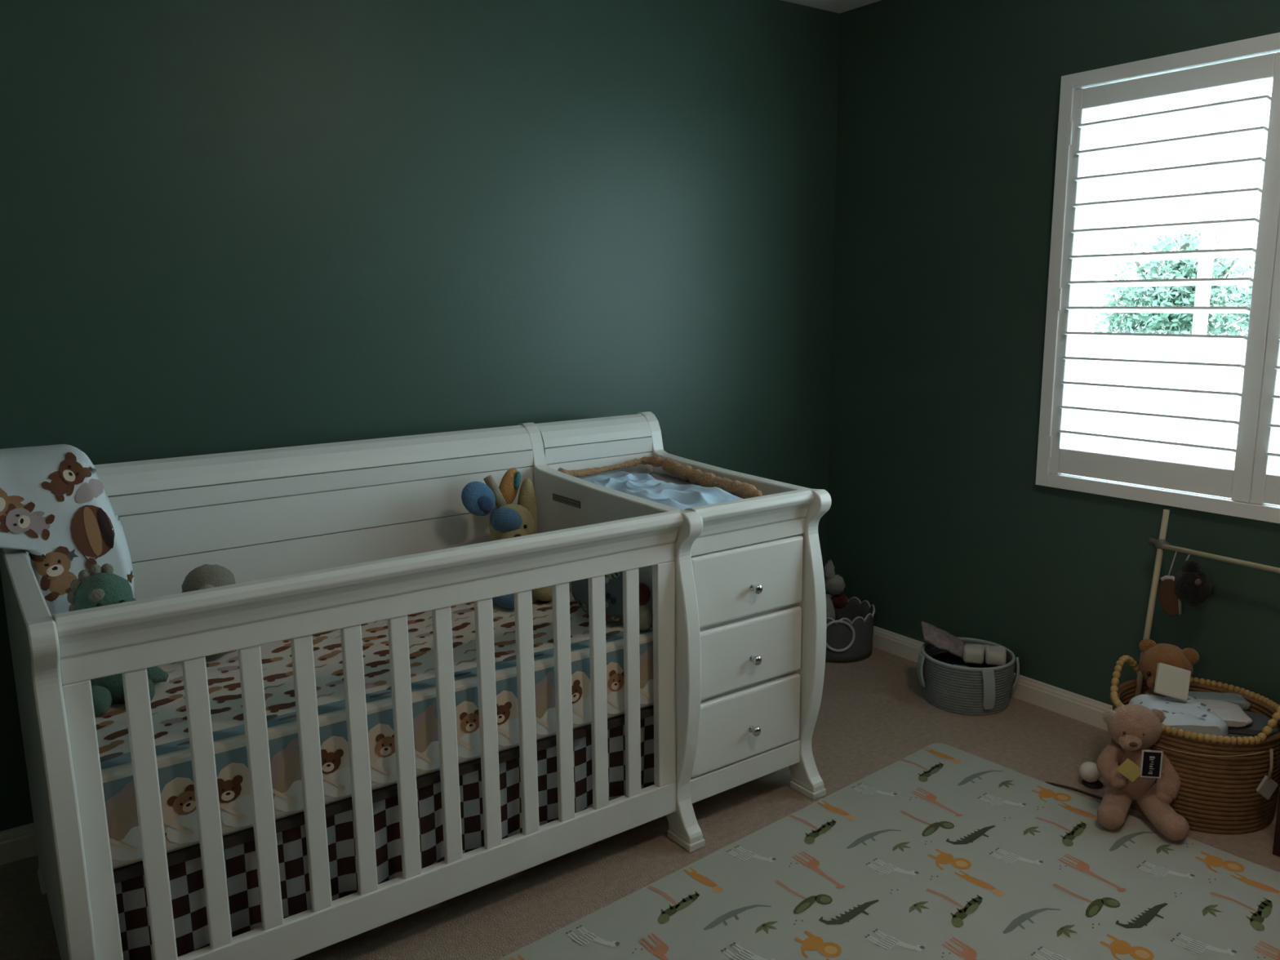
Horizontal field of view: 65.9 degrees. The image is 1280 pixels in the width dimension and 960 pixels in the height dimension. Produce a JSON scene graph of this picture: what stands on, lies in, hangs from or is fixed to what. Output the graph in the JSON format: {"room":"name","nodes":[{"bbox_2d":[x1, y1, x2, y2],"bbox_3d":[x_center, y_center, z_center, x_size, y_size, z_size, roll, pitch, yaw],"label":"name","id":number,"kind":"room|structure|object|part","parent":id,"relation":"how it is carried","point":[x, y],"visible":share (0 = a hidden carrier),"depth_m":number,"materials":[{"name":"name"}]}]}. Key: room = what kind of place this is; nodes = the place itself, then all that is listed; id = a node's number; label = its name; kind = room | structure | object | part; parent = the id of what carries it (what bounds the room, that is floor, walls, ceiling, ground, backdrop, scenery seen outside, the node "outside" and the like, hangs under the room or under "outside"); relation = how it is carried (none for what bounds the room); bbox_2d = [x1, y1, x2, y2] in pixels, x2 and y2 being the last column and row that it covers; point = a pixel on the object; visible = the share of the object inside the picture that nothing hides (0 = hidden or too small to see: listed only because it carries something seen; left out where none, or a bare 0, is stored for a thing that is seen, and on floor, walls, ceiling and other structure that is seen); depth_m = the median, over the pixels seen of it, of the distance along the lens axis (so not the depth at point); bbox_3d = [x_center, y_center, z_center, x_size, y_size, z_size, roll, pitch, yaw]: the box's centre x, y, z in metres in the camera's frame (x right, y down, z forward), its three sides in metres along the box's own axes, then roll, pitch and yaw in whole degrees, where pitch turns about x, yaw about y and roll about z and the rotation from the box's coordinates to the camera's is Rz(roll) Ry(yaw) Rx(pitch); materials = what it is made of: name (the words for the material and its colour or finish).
{"room":"children's room","nodes":[
{"label":"children's room","id":0,"kind":"room"},
{"bbox_2d":[0,0,839,831],"bbox_3d":[-0.801,-0.360,2.910,4.015,2.425,0.120,-8,13,-35],"label":"wall","id":1,"kind":"structure","parent":0,"point":[226,225],"depth_m":2.85,"materials":[{"name":"green paint"}]},
{"bbox_2d":[0,822,37,865],"bbox_3d":[-0.763,0.804,3.059,3.780,0.082,0.015,-8,13,-35],"label":"baseboard","id":2,"kind":"structure","parent":1,"relation":"attached to","point":[17,843],"depth_m":2.48,"materials":[{"name":"beige wood"}]},
{"bbox_2d":[0,647,1279,959],"bbox_3d":[-0.531,1.324,0.725,6.465,0.100,4.405,-8,13,-35],"label":"floor","id":3,"kind":"structure","parent":0,"point":[874,713],"depth_m":2.57,"materials":[{"name":"beige carpet"}]},
{"bbox_2d":[0,411,831,959],"bbox_3d":[-0.480,0.431,2.501,1.833,1.012,0.872,-8,13,-35],"label":"crib","id":4,"kind":"object","parent":3,"relation":"on","point":[313,539],"visible":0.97,"depth_m":2.28,"materials":[{"name":"white paint"}]},
{"bbox_3d":[-1.204,0.533,1.988,0.041,1.012,0.861,-8,13,-35],"label":"panel","id":5,"kind":"part","parent":4,"relation":"part of","materials":[{"name":"white paint"}]},
{"bbox_2d":[0,444,135,616],"bbox_3d":[-1.337,0.175,2.197,0.331,0.494,0.391,-8,13,-35],"label":"quilt","id":6,"kind":"object","parent":4,"relation":"on","point":[55,508],"visible":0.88,"depth_m":2.06,"materials":[{"name":"white fabric"}]},
{"bbox_3d":[-0.870,0.260,2.633,1.302,0.708,0.092,-8,13,-35],"label":"panel","id":7,"kind":"part","parent":4,"relation":"part of","materials":[{"name":"white wood"}]},
{"bbox_2d":[94,585,653,869],"bbox_3d":[-0.598,0.495,2.391,1.383,0.195,0.628,-8,13,-35],"label":"mattress","id":8,"kind":"object","parent":4,"relation":"on","point":[168,705],"visible":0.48,"depth_m":2.10,"materials":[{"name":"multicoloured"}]},
{"bbox_2d":[66,563,168,715],"bbox_3d":[-1.071,0.319,2.038,0.176,0.299,0.153,-8,13,-35],"label":"dinosaur","id":9,"kind":"object","parent":8,"relation":"on","point":[98,586],"visible":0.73,"depth_m":1.99,"materials":[{"name":"green fabric"}]},
{"bbox_3d":[-1.099,0.445,1.996,0.054,0.058,0.083,-8,13,-35],"label":"leg","id":10,"kind":"part","parent":9,"relation":"part of","materials":[{"name":"green fabric"}]},
{"bbox_3d":[-1.034,0.436,2.042,0.054,0.058,0.083,-8,13,-35],"label":"leg","id":11,"kind":"part","parent":9,"relation":"part of","materials":[{"name":"green fabric"}]},
{"bbox_2d":[181,564,235,660],"bbox_3d":[-0.986,0.306,2.267,0.127,0.235,0.178,-8,13,-35],"label":"plush animal","id":12,"kind":"object","parent":8,"relation":"on","point":[204,576],"visible":0.33,"depth_m":2.21},
{"bbox_2d":[461,467,552,608],"bbox_3d":[-0.356,0.156,2.716,0.234,0.349,0.263,-8,13,-35],"label":"plush animal","id":13,"kind":"object","parent":8,"relation":"on","point":[508,520],"visible":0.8,"depth_m":2.70},
{"bbox_3d":[-0.368,0.316,2.664,0.054,0.054,0.149,-8,13,-35],"label":"leg","id":14,"kind":"part","parent":13,"relation":"part of","materials":[{"name":"blue fabric"}]},
{"bbox_3d":[-0.279,0.303,2.727,0.054,0.054,0.149,-8,13,-35],"label":"leg","id":15,"kind":"part","parent":13,"relation":"part of","materials":[{"name":"yellow fabric"}]},
{"bbox_2d":[571,571,622,622],"bbox_3d":[-0.097,0.285,2.556,0.098,0.154,0.257,-8,13,-35],"label":"floral cushion","id":16,"kind":"object","parent":8,"relation":"on","point":[613,581],"visible":0.4,"depth_m":2.48,"materials":[{"name":"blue fabric"}]},
{"bbox_2d":[639,582,652,631],"bbox_3d":[0.005,0.317,2.456,0.048,0.122,0.053,-8,13,-35],"label":"toy","id":17,"kind":"object","parent":8,"relation":"on","point":[645,612],"visible":0.7,"depth_m":2.44,"materials":[{"name":"fabric"}]},
{"bbox_2d":[114,715,654,959],"bbox_3d":[-0.473,0.772,2.170,1.270,0.270,0.024,-8,13,-35],"label":"skirt","id":18,"kind":"object","parent":4,"relation":"hanging from","point":[186,878],"visible":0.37,"depth_m":2.08,"materials":[{"name":"black fabric"}]},
{"bbox_3d":[-0.145,0.158,3.144,0.396,0.708,0.092,-8,13,-35],"label":"panel","id":19,"kind":"part","parent":4,"relation":"part of","materials":[{"name":"white wood"}]},
{"bbox_3d":[-0.112,0.379,2.758,0.043,1.012,0.861,-8,13,-35],"label":"panel","id":20,"kind":"part","parent":4,"relation":"part of","materials":[{"name":"white paint"}]},
{"bbox_2d":[648,471,700,485],"bbox_3d":[0.074,0.056,2.813,0.380,0.043,0.648,-8,13,-35],"label":"changing pad","id":21,"kind":"object","parent":4,"relation":"on","point":[667,478],"visible":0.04,"depth_m":3.05,"materials":[{"name":"grey"}]},
{"bbox_2d":[557,455,762,498],"bbox_3d":[0.100,-0.012,2.949,0.650,0.070,0.300,4,12,25],"label":"roll","id":22,"kind":"object","parent":21,"relation":"on","point":[686,473],"visible":0.84,"depth_m":2.96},
{"bbox_2d":[583,471,742,510],"bbox_3d":[0.038,0.025,2.777,0.299,0.043,0.626,-8,13,-35],"label":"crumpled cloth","id":23,"kind":"object","parent":21,"relation":"on","point":[644,486],"visible":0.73,"depth_m":2.69,"materials":[{"name":"blue fabric"}]},
{"bbox_3d":[0.244,0.329,3.009,0.043,1.012,0.861,-8,13,-35],"label":"panel","id":24,"kind":"part","parent":4,"relation":"part of","materials":[{"name":"white paint"}]},
{"bbox_3d":[0.282,0.781,2.663,0.396,0.067,0.024,-8,13,-35],"label":"plinth rail","id":25,"kind":"part","parent":4,"relation":"part of","materials":[{"name":"white paint"}]},
{"bbox_3d":[0.080,0.411,2.875,0.396,0.602,0.672,-8,13,-35],"label":"drawer","id":26,"kind":"part","parent":4,"relation":"part of","materials":[{"name":"white wood"}]},
{"bbox_3d":[0.284,0.650,2.634,0.388,0.194,0.020,-8,13,-35],"label":"drawer","id":27,"kind":"part","parent":4,"relation":"part of","materials":[{"name":"white paint"}]},
{"bbox_3d":[0.280,0.262,2.562,0.388,0.187,0.020,-8,13,-35],"label":"drawer","id":28,"kind":"part","parent":4,"relation":"part of","materials":[{"name":"white paint"}]},
{"bbox_3d":[0.284,0.107,2.525,0.396,0.124,0.056,-8,13,-35],"label":"rail","id":29,"kind":"part","parent":4,"relation":"part of","materials":[{"name":"white paint"}]},
{"bbox_3d":[0.282,0.454,2.597,0.388,0.182,0.020,-8,13,-35],"label":"drawer","id":30,"kind":"part","parent":4,"relation":"part of","materials":[{"name":"white paint"}]},
{"bbox_3d":[0.305,0.665,2.620,0.027,0.027,0.030,-8,13,-35],"label":"knob","id":31,"kind":"part","parent":4,"relation":"part of","materials":[{"name":"silver metal"}]},
{"bbox_3d":[0.303,0.471,2.584,0.027,0.027,0.030,-8,13,-35],"label":"knob","id":32,"kind":"part","parent":4,"relation":"part of","materials":[{"name":"silver metal"}]},
{"bbox_3d":[0.301,0.281,2.550,0.027,0.027,0.030,-8,13,-35],"label":"knob","id":33,"kind":"part","parent":4,"relation":"part of","materials":[{"name":"silver metal"}]},
{"bbox_2d":[825,594,875,663],"bbox_3d":[0.767,0.583,3.888,0.307,0.184,0.307,-8,13,-35],"label":"basket","id":34,"kind":"object","parent":3,"relation":"on","point":[849,637],"visible":0.65,"depth_m":3.76,"materials":[{"name":"grey fabric"}]},
{"bbox_2d":[824,559,845,620],"bbox_3d":[0.730,0.482,3.861,0.137,0.362,0.100,-1,10,-3],"label":"rabbit","id":35,"kind":"object","parent":34,"relation":"in","point":[834,584],"visible":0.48,"depth_m":3.82},
{"bbox_2d":[831,593,848,608],"bbox_3d":[0.783,0.475,3.876,0.068,0.061,0.067,6,13,34],"label":"ball","id":36,"kind":"object","parent":34,"relation":"in","point":[839,601],"visible":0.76,"depth_m":3.85,"materials":[{"name":"red fabric"}]},
{"bbox_3d":[0.752,0.589,3.739,0.127,0.126,0.022,0,11,6],"label":"ring handle","id":37,"kind":"part","parent":34,"relation":"part of","materials":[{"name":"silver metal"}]},
{"bbox_2d":[498,742,1279,959],"bbox_3d":[0.714,1.058,1.783,2.000,0.014,1.751,-9,13,-39],"label":"play mat","id":38,"kind":"object","parent":3,"relation":"on","point":[943,851],"visible":1,"depth_m":2.31,"materials":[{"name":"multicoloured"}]},
{"bbox_2d":[1096,703,1189,840],"bbox_3d":[1.305,0.747,2.562,0.219,0.304,0.196,4,11,23],"label":"teddy bear","id":39,"kind":"object","parent":38,"relation":"on","point":[1131,771],"visible":1,"depth_m":2.55},
{"bbox_3d":[1.249,0.748,2.594,0.087,0.101,0.084,-8,13,-35],"label":"arm","id":40,"kind":"part","parent":39,"relation":"part of"},
{"bbox_3d":[1.242,0.849,2.583,0.069,0.098,0.152,8,13,38],"label":"leg","id":41,"kind":"part","parent":39,"relation":"part of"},
{"bbox_3d":[1.346,0.854,2.547,0.068,0.097,0.177,-1,10,-5],"label":"leg","id":42,"kind":"part","parent":39,"relation":"part of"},
{"bbox_3d":[1.364,0.771,2.581,0.080,0.139,0.091,-8,13,-35],"label":"arm","id":43,"kind":"part","parent":39,"relation":"part of"},
{"bbox_2d":[916,636,1019,715],"bbox_3d":[1.131,0.673,3.407,0.324,0.172,0.309,-9,13,-39],"label":"rope basket","id":44,"kind":"object","parent":3,"relation":"on","point":[956,689],"visible":0.82,"depth_m":3.29,"materials":[{"name":"grey fabric"}]},
{"bbox_2d":[920,621,964,659],"bbox_3d":[1.056,0.561,3.430,0.160,0.110,0.090,2,11,15],"label":"pouch","id":45,"kind":"object","parent":44,"relation":"in","point":[939,638],"visible":0.94,"depth_m":3.41,"materials":[{"name":"grey fabric"}]},
{"bbox_2d":[932,652,998,667],"bbox_3d":[1.126,0.683,3.404,0.254,0.129,0.254,-8,13,-35],"label":"bag","id":46,"kind":"object","parent":44,"relation":"in","point":[948,658],"visible":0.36,"depth_m":3.41,"materials":[{"name":"black fabric"}]},
{"bbox_2d":[963,644,983,664],"bbox_3d":[1.145,0.597,3.386,0.066,0.054,0.085,3,11,19],"label":"diaper","id":47,"kind":"object","parent":46,"relation":"on","point":[972,653],"visible":1,"depth_m":3.35,"materials":[{"name":"beige fabric"}]},
{"bbox_2d":[980,644,990,661],"bbox_3d":[1.194,0.602,3.436,0.055,0.047,0.070,3,11,19],"label":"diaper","id":48,"kind":"object","parent":46,"relation":"on","point":[983,645],"visible":0.16,"depth_m":3.41,"materials":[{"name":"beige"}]},
{"bbox_2d":[985,645,1006,666],"bbox_3d":[1.213,0.599,3.368,0.066,0.054,0.085,3,11,19],"label":"diaper","id":49,"kind":"object","parent":46,"relation":"on","point":[994,655],"visible":0.98,"depth_m":3.33,"materials":[{"name":"beige fabric"}]},
{"bbox_2d":[1045,781,1102,799],"bbox_3d":[1.239,0.875,2.760,0.202,0.006,0.024,6,12,33],"label":"power cord","id":50,"kind":"object","parent":3,"relation":"on","point":[1050,783],"visible":0.7,"depth_m":2.77,"materials":[{"name":"grey plastic"}]},
{"bbox_2d":[1079,761,1102,789],"bbox_3d":[1.284,0.835,2.808,0.065,0.066,0.057,1,11,8],"label":"toy","id":51,"kind":"object","parent":3,"relation":"on","point":[1088,771],"visible":0.95,"depth_m":2.79,"materials":[{"name":"grey plastic"}]},
{"bbox_2d":[1110,655,1279,834],"bbox_3d":[1.523,0.706,2.706,0.436,0.353,0.436,5,12,29],"label":"wicker basket","id":52,"kind":"object","parent":3,"relation":"on","point":[1218,795],"visible":0.62,"depth_m":2.54,"materials":[{"name":"wicker"}]},
{"bbox_3d":[1.401,0.597,2.840,0.204,0.016,0.040,-9,13,-38],"label":"handle","id":53,"kind":"part","parent":52,"relation":"part of","materials":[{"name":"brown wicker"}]},
{"bbox_2d":[1138,638,1199,696],"bbox_3d":[1.483,0.621,2.805,0.136,0.335,0.130,-2,11,-7],"label":"teddy bear","id":54,"kind":"object","parent":52,"relation":"in","point":[1153,654],"visible":0.44,"depth_m":2.76},
{"bbox_2d":[1154,744,1278,799],"bbox_3d":[1.474,0.740,2.525,0.296,0.139,0.053,3,11,17],"label":"tag","id":55,"kind":"object","parent":52,"relation":"attached to","point":[1267,786],"visible":0.98,"depth_m":2.50,"materials":[{"name":"grey"}]},
{"bbox_2d":[1187,691,1250,711],"bbox_3d":[1.597,0.620,2.764,0.190,0.036,0.070,1,11,7],"label":"folded towel","id":56,"kind":"object","parent":52,"relation":"in","point":[1233,698],"visible":0.43,"depth_m":2.75,"materials":[{"name":"grey fabric"}]},
{"bbox_3d":[1.643,0.649,2.542,0.204,0.016,0.040,-9,13,-38],"label":"handle","id":57,"kind":"part","parent":52,"relation":"part of","materials":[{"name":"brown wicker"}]},
{"bbox_3d":[1.546,0.729,2.696,0.269,0.061,0.272,-8,13,-35],"label":"folded towel","id":58,"kind":"object","parent":52,"relation":"in","visible":0},
{"bbox_2d":[1128,692,1227,737],"bbox_3d":[1.451,0.649,2.669,0.200,0.089,0.190,1,11,7],"label":"cloth","id":59,"kind":"object","parent":58,"relation":"on","point":[1191,715],"visible":0.64,"depth_m":2.62,"materials":[{"name":"grey fabric"}]},
{"bbox_2d":[1153,662,1191,701],"bbox_3d":[1.456,0.552,2.699,0.100,0.096,0.049,1,11,10],"label":"packet","id":60,"kind":"object","parent":59,"relation":"on","point":[1172,682],"visible":1,"depth_m":2.69,"materials":[{"name":"beige paper"}]},
{"bbox_3d":[1.605,0.692,2.670,0.199,0.023,0.207,-8,13,-35],"label":"folded towel","id":61,"kind":"object","parent":58,"relation":"on","visible":0},
{"bbox_2d":[1227,733,1268,737],"bbox_3d":[1.608,0.671,2.666,0.190,0.023,0.130,1,11,10],"label":"folded towel","id":62,"kind":"object","parent":61,"relation":"on","point":[1229,735],"visible":0.03,"depth_m":2.61,"materials":[{"name":"grey fabric"}]},
{"bbox_2d":[1227,710,1279,735],"bbox_3d":[1.601,0.650,2.663,0.190,0.023,0.130,2,11,15],"label":"folded towel","id":63,"kind":"object","parent":62,"relation":"on","point":[1260,721],"visible":0.29,"depth_m":2.61,"materials":[{"name":"grey fabric"}]},
{"bbox_2d":[1196,698,1253,727],"bbox_3d":[1.545,0.628,2.671,0.170,0.025,0.140,2,11,13],"label":"folded towel","id":64,"kind":"object","parent":63,"relation":"on","point":[1233,714],"visible":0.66,"depth_m":2.64,"materials":[{"name":"grey fabric"}]},
{"bbox_2d":[1133,509,1279,697],"bbox_3d":[1.733,0.533,2.504,0.220,0.747,1.025,-8,13,-33],"label":"frame","id":65,"kind":"object","parent":3,"relation":"on","point":[1161,544],"visible":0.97,"depth_m":2.87,"materials":[{"name":"brown wood"}]},
{"bbox_3d":[1.476,0.457,2.875,0.017,0.727,0.227,8,14,40],"label":"leg","id":66,"kind":"part","parent":65,"relation":"part of","materials":[{"name":"brown wood"}]},
{"bbox_2d":[1158,551,1182,616],"bbox_3d":[1.532,0.295,2.843,0.064,0.193,0.033,4,11,24],"label":"toy","id":67,"kind":"object","parent":65,"relation":"hanging from","point":[1171,604],"visible":1,"depth_m":2.84,"materials":[{"name":"brown fabric"}]},
{"bbox_3d":[1.529,0.330,2.841,0.064,0.112,0.013,4,11,24],"label":"edge trim","id":68,"kind":"part","parent":67,"relation":"part of","materials":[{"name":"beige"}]},
{"bbox_2d":[1173,554,1213,605],"bbox_3d":[1.567,0.278,2.820,0.081,0.151,0.129,-8,13,-35],"label":"toy","id":69,"kind":"object","parent":65,"relation":"hanging from","point":[1193,586],"visible":0.95,"depth_m":2.79,"materials":[{"name":"grey fabric"}]},
{"bbox_2d":[1194,578,1201,586],"bbox_3d":[1.567,0.287,2.771,0.020,0.020,0.016,-8,13,-35],"label":"light","id":70,"kind":"object","parent":69,"relation":"attached to","point":[1197,582],"depth_m":2.77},
{"bbox_2d":[1272,754,1279,857],"bbox_3d":[1.818,0.808,2.378,0.360,0.265,0.392,-8,13,-35],"label":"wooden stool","id":71,"kind":"object","parent":3,"relation":"on","point":[1276,848],"visible":1,"depth_m":2.44,"materials":[{"name":"brown wood"}]},
{"bbox_3d":[1.598,0.816,2.429,0.040,0.235,0.040,-8,13,-35],"label":"leg","id":72,"kind":"part","parent":71,"relation":"part of","materials":[{"name":"brown wood"}]},
{"bbox_2d":[781,0,880,13],"bbox_3d":[0.247,-1.345,1.228,4.015,0.100,3.755,-8,13,-35],"label":"ceiling","id":73,"kind":"structure","parent":0,"point":[834,6],"depth_m":3.60,"materials":[{"name":"white"}]},
{"bbox_2d":[825,0,1279,705],"bbox_3d":[1.847,-0.325,2.564,0.120,2.425,3.535,-8,13,-35],"label":"wall","id":74,"kind":"structure","parent":0,"point":[948,110],"depth_m":3.38,"materials":[{"name":"green paint"}]},
{"bbox_2d":[872,626,1279,790],"bbox_3d":[1.805,0.835,2.738,0.015,0.082,3.535,-8,13,-35],"label":"baseboard","id":75,"kind":"structure","parent":74,"relation":"attached to","point":[1085,709],"depth_m":3.34,"materials":[{"name":"beige wood"}]},
{"bbox_2d":[1035,32,1279,523],"bbox_3d":[1.732,-0.528,2.662,0.144,1.273,1.293,-8,13,-35],"label":"window","id":76,"kind":"structure","parent":74,"relation":"in","point":[1081,347],"depth_m":3.03,"materials":[{"name":"white wood"}]},
{"bbox_2d":[1045,51,1279,502],"bbox_3d":[1.511,-0.563,2.878,0.068,1.184,0.615,-8,13,-35],"label":"plantation shutter","id":77,"kind":"object","parent":76,"relation":"attached to","point":[1235,483],"visible":1,"depth_m":2.82,"materials":[{"name":"white wood"}]},
{"bbox_3d":[1.515,-0.027,2.980,0.028,0.081,0.525,-8,13,-35],"label":"rail","id":78,"kind":"part","parent":77,"relation":"part of","materials":[{"name":"white wood"}]},
{"bbox_3d":[1.503,-1.116,2.779,0.028,0.060,0.525,-8,13,-35],"label":"rail","id":79,"kind":"part","parent":77,"relation":"part of","materials":[{"name":"white wood"}]},
{"bbox_3d":[1.784,-0.535,2.698,0.018,1.188,1.188,-8,13,-35],"label":"sash","id":80,"kind":"part","parent":76,"relation":"part of","materials":[{"name":"white wood"}]},
{"bbox_2d":[1249,217,1279,505],"bbox_3d":[1.870,-0.476,2.386,0.068,1.184,0.612,-8,13,-35],"label":"plantation shutter","id":81,"kind":"object","parent":76,"relation":"attached to","point":[1265,486],"visible":1,"depth_m":2.67,"materials":[{"name":"white wood"}]},
{"bbox_3d":[1.870,0.059,2.494,0.028,0.081,0.523,-8,13,-35],"label":"rail","id":82,"kind":"part","parent":81,"relation":"part of","materials":[{"name":"white wood"}]},
{"bbox_3d":[11.856,-2.156,20.784,36.455,0.100,48.000,-8,13,-35],"label":"ground","id":83,"kind":"structure","parent":0,"visible":0},
{"bbox_2d":[1085,337,1246,468],"bbox_3d":[0.891,-1.333,12.923,0.150,1.370,32.000,-8,13,-35],"label":"wall","id":84,"kind":"structure","parent":83,"relation":"on","point":[1220,435],"depth_m":8.12,"materials":[{"name":"white"}]},
{"bbox_2d":[1093,230,1254,336],"bbox_3d":[5.382,-1.294,9.697,1.384,2.371,1.945,-8,13,-35],"label":"tree","id":85,"kind":"object","parent":83,"relation":"on","point":[1178,268],"visible":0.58,"depth_m":9.52,"materials":[{"name":"green plant"}]}
]}

